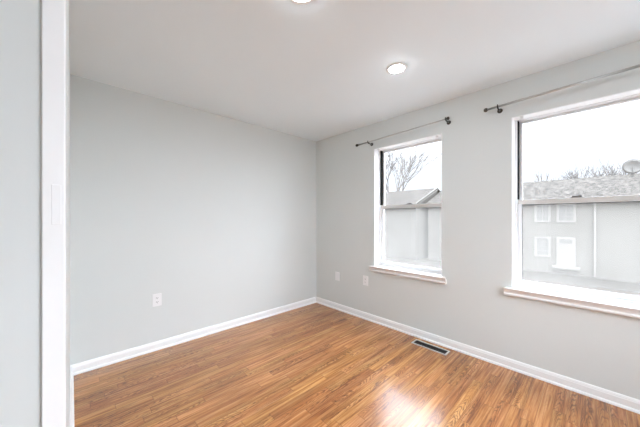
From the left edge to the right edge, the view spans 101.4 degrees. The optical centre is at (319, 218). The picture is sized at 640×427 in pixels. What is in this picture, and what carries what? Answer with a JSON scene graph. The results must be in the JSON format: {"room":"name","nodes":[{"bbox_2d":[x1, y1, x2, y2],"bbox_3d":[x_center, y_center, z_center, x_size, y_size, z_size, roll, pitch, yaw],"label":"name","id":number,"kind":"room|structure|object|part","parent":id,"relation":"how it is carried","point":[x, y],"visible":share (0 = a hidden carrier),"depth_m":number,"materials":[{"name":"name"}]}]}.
{"room":"empty bedroom","nodes":[
{"label":"empty bedroom","id":0,"kind":"room"},
{"bbox_2d":[0,0,41,426],"bbox_3d":[-1.041,0.054,0.052,1.361,2.440,0.132,0,0,-43],"label":"wall","id":1,"kind":"structure","parent":0,"point":[20,20],"depth_m":0.46,"materials":[{"name":"grey paint"}]},
{"bbox_2d":[42,0,65,426],"bbox_3d":[-0.491,0.054,0.484,0.031,2.440,0.021,0,0,-43],"label":"trim","id":2,"kind":"structure","parent":1,"relation":"attached to","point":[53,11],"depth_m":0.48,"materials":[{"name":"white paint"}]},
{"bbox_3d":[-0.482,-0.025,0.479,0.012,0.073,0.001,0,0,-43],"label":"strike plate","id":3,"kind":"part","parent":2,"relation":"part of","materials":[{"name":"white paint"}]},
{"bbox_2d":[66,0,69,426],"bbox_3d":[-1.296,0.054,1.273,0.112,2.440,2.230,0,0,-43],"label":"wall","id":4,"kind":"structure","parent":0,"point":[67,1],"depth_m":0.72,"materials":[{"name":"grey paint"}]},
{"bbox_2d":[70,366,73,426],"bbox_3d":[-1.247,1.232,1.318,0.021,0.083,2.188,0,0,-43],"label":"baseboard","id":5,"kind":"structure","parent":4,"relation":"attached to","point":[71,374],"depth_m":1.78,"materials":[{"name":"white paint"}]},
{"bbox_2d":[70,74,315,364],"bbox_3d":[-1.122,0.114,3.057,2.820,2.560,0.120,0,0,-43],"label":"wall","id":6,"kind":"structure","parent":0,"point":[213,214],"depth_m":2.65,"materials":[{"name":"grey paint"}]},
{"bbox_2d":[152,293,161,306],"bbox_3d":[-1.577,0.792,2.537,0.078,0.120,0.008,0,0,-43],"label":"wall outlet","id":7,"kind":"object","parent":6,"relation":"attached to","point":[156,298],"visible":1,"depth_m":2.53,"materials":[{"name":"white plastic"}]},
{"bbox_2d":[70,297,315,374],"bbox_3d":[-1.040,1.232,3.037,2.686,0.083,0.021,0,0,-43],"label":"baseboard","id":8,"kind":"structure","parent":6,"relation":"attached to","point":[99,362],"depth_m":2.64,"materials":[{"name":"white paint"}]},
{"bbox_2d":[69,0,639,140],"bbox_3d":[-0.053,-1.226,1.087,4.420,0.120,4.450,0,0,-43],"label":"ceiling","id":9,"kind":"structure","parent":0,"point":[315,70],"depth_m":1.80,"materials":[{"name":"paint"}]},
{"bbox_2d":[291,0,311,3],"bbox_3d":[-0.099,-1.156,1.349,0.156,0.020,0.156,0,0,-43],"label":"recessed light","id":10,"kind":"object","parent":9,"relation":"in","point":[294,1],"visible":1,"depth_m":1.40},
{"bbox_2d":[386,62,406,73],"bbox_3d":[0.595,-1.156,2.038,0.156,0.020,0.156,0,0,-43],"label":"recessed light","id":11,"kind":"object","parent":9,"relation":"in","point":[399,67],"visible":1,"depth_m":2.02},
{"bbox_2d":[74,303,639,426],"bbox_3d":[-0.091,1.334,0.968,4.200,0.120,4.330,0,0,-43],"label":"floor","id":12,"kind":"structure","parent":0,"point":[315,364],"depth_m":1.97,"materials":[{"name":"brown wood"}]},
{"bbox_2d":[411,339,449,354],"bbox_3d":[1.088,1.272,2.589,0.106,0.005,0.342,0,0,-43],"label":"floor vent","id":13,"kind":"object","parent":12,"relation":"in","point":[417,342],"visible":1,"depth_m":2.58,"materials":[{"name":"metal"}]},
{"bbox_2d":[316,40,639,399],"bbox_3d":[1.471,0.114,2.532,0.220,2.560,4.450,0,0,-43],"label":"wall","id":14,"kind":"structure","parent":0,"point":[596,348],"depth_m":2.41,"materials":[{"name":"grey paint"}]},
{"bbox_2d":[335,272,339,280],"bbox_3d":[0.241,0.812,3.664,0.007,0.120,0.078,0,0,-43],"label":"blank wall plate","id":15,"kind":"object","parent":14,"relation":"attached to","point":[337,274],"visible":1,"depth_m":3.66,"materials":[{"name":"white plastic"}]},
{"bbox_2d":[363,275,367,285],"bbox_3d":[0.574,0.789,3.312,0.008,0.120,0.078,0,0,-43],"label":"wall outlet","id":16,"kind":"object","parent":14,"relation":"attached to","point":[365,278],"visible":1,"depth_m":3.31,"materials":[{"name":"white plastic"}]},
{"bbox_2d":[355,117,450,146],"bbox_3d":[0.869,-0.935,2.942,0.090,0.084,1.138,0,0,-43],"label":"curtain rod","id":17,"kind":"object","parent":14,"relation":"attached to","point":[446,118],"visible":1,"depth_m":2.84,"materials":[{"name":"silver metal"}]},
{"bbox_2d":[369,134,446,283],"bbox_3d":[0.999,-0.101,2.979,0.242,1.502,0.908,0,0,-43],"label":"window","id":18,"kind":"structure","parent":14,"relation":"in","point":[380,265],"depth_m":3.17,"materials":[{"name":"white paint"}]},
{"bbox_3d":[0.962,0.618,2.944,0.142,0.064,0.908,0,0,-43],"label":"sill","id":19,"kind":"part","parent":18,"relation":"part of","materials":[{"name":"paint"}]},
{"bbox_3d":[1.037,0.226,3.013,0.030,0.696,0.766,0,0,-43],"label":"sash","id":20,"kind":"part","parent":18,"relation":"part of","materials":[{"name":"clear glass"}]},
{"bbox_3d":[1.036,-0.140,3.012,0.033,0.036,0.766,0,0,-43],"label":"meeting rail","id":21,"kind":"part","parent":18,"relation":"part of","materials":[{"name":"plastic"}]},
{"bbox_3d":[1.064,-0.482,3.038,0.028,0.720,0.768,0,0,-43],"label":"sash","id":22,"kind":"part","parent":18,"relation":"part of","materials":[{"name":"clear glass"}]},
{"bbox_2d":[316,297,639,413],"bbox_3d":[1.391,1.232,2.442,0.021,0.083,4.230,0,0,-43],"label":"baseboard","id":23,"kind":"structure","parent":14,"relation":"attached to","point":[613,398],"depth_m":2.22,"materials":[{"name":"white paint"}]},
{"bbox_2d":[484,64,639,112],"bbox_3d":[2.025,-0.962,1.723,0.090,0.101,1.646,0,0,-43],"label":"curtain rod","id":24,"kind":"object","parent":14,"relation":"attached to","point":[500,110],"visible":1,"depth_m":1.93,"materials":[{"name":"silver metal"}]},
{"bbox_2d":[504,88,639,318],"bbox_3d":[2.111,-0.101,1.806,0.242,1.502,1.365,0,0,-43],"label":"window","id":25,"kind":"structure","parent":14,"relation":"in","point":[601,301],"depth_m":2.07,"materials":[{"name":"white paint"}]},
{"bbox_3d":[2.075,0.618,1.771,0.142,0.064,1.365,0,0,-43],"label":"sill","id":26,"kind":"part","parent":25,"relation":"part of","materials":[{"name":"paint"}]},
{"bbox_3d":[2.149,0.226,1.841,0.030,0.696,1.223,0,0,-43],"label":"sash","id":27,"kind":"part","parent":25,"relation":"part of","materials":[{"name":"clear glass"}]},
{"bbox_3d":[2.148,-0.140,1.840,0.033,0.036,1.223,0,0,-43],"label":"meeting rail","id":28,"kind":"part","parent":25,"relation":"part of","materials":[{"name":"plastic"}]},
{"bbox_3d":[2.176,-0.482,1.866,0.028,0.720,1.225,0,0,-43],"label":"sash","id":29,"kind":"part","parent":25,"relation":"part of","materials":[{"name":"clear glass"}]},
{"label":"outside","id":30,"kind":"structure","parent":0,"visible":0},
{"bbox_2d":[385,257,639,295],"bbox_3d":[0.561,4.424,21.206,150.000,0.300,150.000,0,0,-43],"label":"ground","id":31,"kind":"structure","parent":30,"point":[620,287],"depth_m":17.97,"materials":[{"name":"white snow"}]},
{"bbox_2d":[385,188,439,259],"bbox_3d":[11.231,0.399,32.015,10.340,7.750,6.200,0,0,-43],"label":"house","id":32,"kind":"structure","parent":31,"relation":"on","point":[406,229],"depth_m":27.97,"materials":[{"name":"beige"}]},
{"bbox_2d":[385,144,441,193],"bbox_3d":[10.272,-4.335,39.827,15.139,17.218,12.970,0,0,-25],"label":"bare tree","id":33,"kind":"object","parent":31,"relation":"on","point":[390,155],"visible":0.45,"depth_m":39.35,"materials":[{"name":"grey plant"}]},
{"bbox_2d":[425,173,639,282],"bbox_3d":[21.751,0.419,22.732,9.850,7.710,21.450,0,0,-43],"label":"house","id":34,"kind":"structure","parent":31,"relation":"on","point":[590,240],"depth_m":19.38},
{"bbox_3d":[18.488,2.524,19.699,0.060,2.200,1.050,0,0,-43],"label":"house door","id":35,"kind":"part","parent":34,"relation":"part of","materials":[{"name":"white"}]},
{"bbox_2d":[560,239,571,243],"bbox_3d":[18.462,1.754,19.675,0.010,0.308,0.672,0,0,-43],"label":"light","id":36,"kind":"object","parent":34,"relation":"attached to","point":[562,241],"depth_m":19.67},
{"bbox_2d":[622,159,639,173],"bbox_3d":[24.221,-4.001,20.285,0.135,1.110,1.110,0,0,-43],"label":"satellite dish","id":37,"kind":"object","parent":34,"relation":"on","point":[632,166],"visible":1,"depth_m":20.31,"materials":[{"name":"grey metal"}]},
{"bbox_2d":[534,172,559,181],"bbox_3d":[25.423,-0.533,30.177,5.860,9.613,4.976,0,0,-26],"label":"bare tree","id":38,"kind":"object","parent":31,"relation":"on","point":[538,172],"visible":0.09,"depth_m":28.77,"materials":[{"name":"grey plant"}]},
{"bbox_2d":[559,159,628,178],"bbox_3d":[31.184,-1.139,29.887,5.672,10.826,6.271,0,0,-43],"label":"bare tree","id":39,"kind":"object","parent":31,"relation":"on","point":[607,169],"visible":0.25,"depth_m":29.88,"materials":[{"name":"grey plant"}]},
{"bbox_2d":[582,163,634,177],"bbox_3d":[37.937,-1.352,32.986,8.770,11.253,6.584,0,0,-13],"label":"bare tree","id":40,"kind":"object","parent":31,"relation":"on","point":[618,163],"visible":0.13,"depth_m":32.30,"materials":[{"name":"grey plant"}]}
]}

